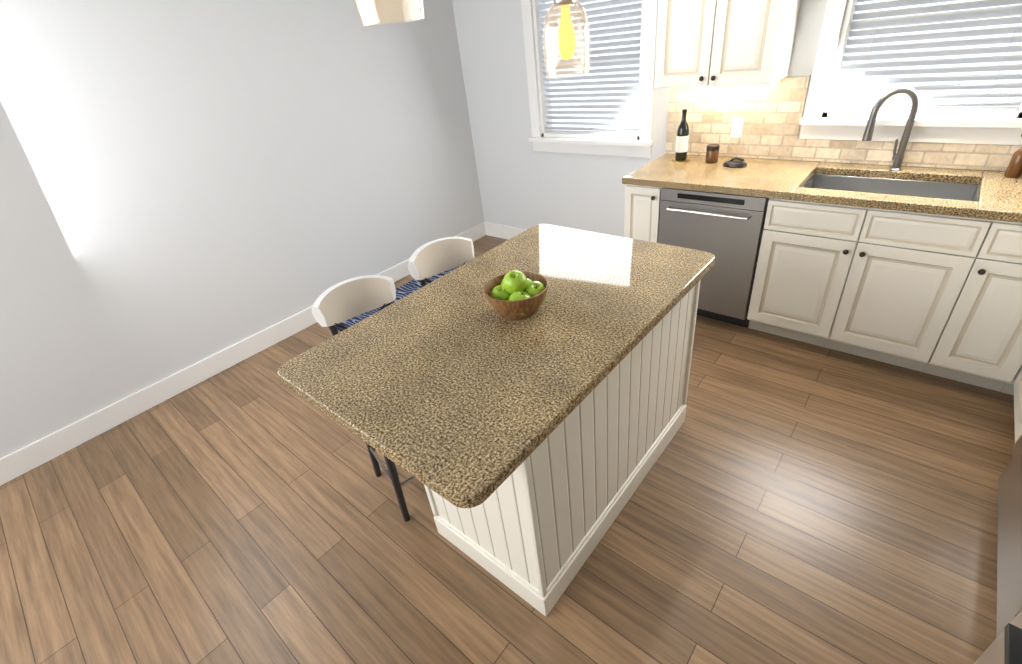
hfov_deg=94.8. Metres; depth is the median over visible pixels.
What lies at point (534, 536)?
kitchen island
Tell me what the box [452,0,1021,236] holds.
wall
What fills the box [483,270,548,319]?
fruit bowl
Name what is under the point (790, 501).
floor
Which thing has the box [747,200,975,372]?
base cabinet
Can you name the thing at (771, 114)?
backsplash
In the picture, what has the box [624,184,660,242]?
base cabinet
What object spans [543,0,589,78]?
pendant light
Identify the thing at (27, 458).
baseboard
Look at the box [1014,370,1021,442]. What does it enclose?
base cabinet
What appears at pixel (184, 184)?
wall
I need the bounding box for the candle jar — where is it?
[705,144,719,162]
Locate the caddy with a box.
[723,157,746,167]
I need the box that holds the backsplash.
[665,75,1021,170]
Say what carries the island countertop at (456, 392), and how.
on the kitchen island
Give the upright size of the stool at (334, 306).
0.986 m
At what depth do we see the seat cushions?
4.00 m
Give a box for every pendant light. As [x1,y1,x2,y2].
[353,0,423,26]
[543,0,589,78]
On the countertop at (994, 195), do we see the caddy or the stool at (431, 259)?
the caddy
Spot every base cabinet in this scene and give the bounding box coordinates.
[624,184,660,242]
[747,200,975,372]
[928,218,1021,394]
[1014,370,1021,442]
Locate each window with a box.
[521,0,657,157]
[799,0,1021,144]
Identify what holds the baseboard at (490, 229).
attached to the wall at (523, 184)
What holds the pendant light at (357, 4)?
hanging from the ceiling
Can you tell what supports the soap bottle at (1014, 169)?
on the countertop at (994, 195)
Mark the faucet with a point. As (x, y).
(913, 95)
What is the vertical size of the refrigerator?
1.780 m
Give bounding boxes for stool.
[312,275,415,521]
[407,237,473,286]
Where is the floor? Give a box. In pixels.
[0,235,1014,663]
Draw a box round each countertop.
[277,224,714,519]
[622,153,1021,222]
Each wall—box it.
[0,0,483,457]
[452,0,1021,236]
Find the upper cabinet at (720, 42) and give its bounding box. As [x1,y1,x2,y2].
[654,0,800,87]
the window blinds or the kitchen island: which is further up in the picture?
the window blinds
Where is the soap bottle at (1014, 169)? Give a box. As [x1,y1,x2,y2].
[1004,134,1021,177]
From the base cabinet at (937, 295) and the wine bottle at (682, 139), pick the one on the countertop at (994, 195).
the wine bottle at (682, 139)
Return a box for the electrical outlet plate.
[730,118,743,137]
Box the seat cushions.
[336,266,459,330]
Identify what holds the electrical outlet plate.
attached to the backsplash
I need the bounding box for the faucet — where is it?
[862,87,919,170]
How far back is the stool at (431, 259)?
2.22 m
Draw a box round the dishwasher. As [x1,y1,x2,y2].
[658,188,768,327]
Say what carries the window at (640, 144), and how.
in the wall at (523, 184)
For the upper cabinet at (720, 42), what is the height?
0.955 m
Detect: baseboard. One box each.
[0,222,483,485]
[484,222,525,239]
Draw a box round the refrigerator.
[974,610,1021,663]
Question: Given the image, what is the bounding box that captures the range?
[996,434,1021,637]
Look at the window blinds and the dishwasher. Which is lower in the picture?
the dishwasher
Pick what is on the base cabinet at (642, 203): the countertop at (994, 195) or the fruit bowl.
the countertop at (994, 195)
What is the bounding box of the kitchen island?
[425,284,699,615]
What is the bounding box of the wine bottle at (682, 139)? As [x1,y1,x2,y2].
[672,109,688,162]
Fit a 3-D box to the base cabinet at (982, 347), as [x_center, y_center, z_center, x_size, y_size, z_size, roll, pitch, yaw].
[2.399,-0.212,2.318,0.305,0.878,0.617,20,41,36]
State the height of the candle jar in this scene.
0.104 m

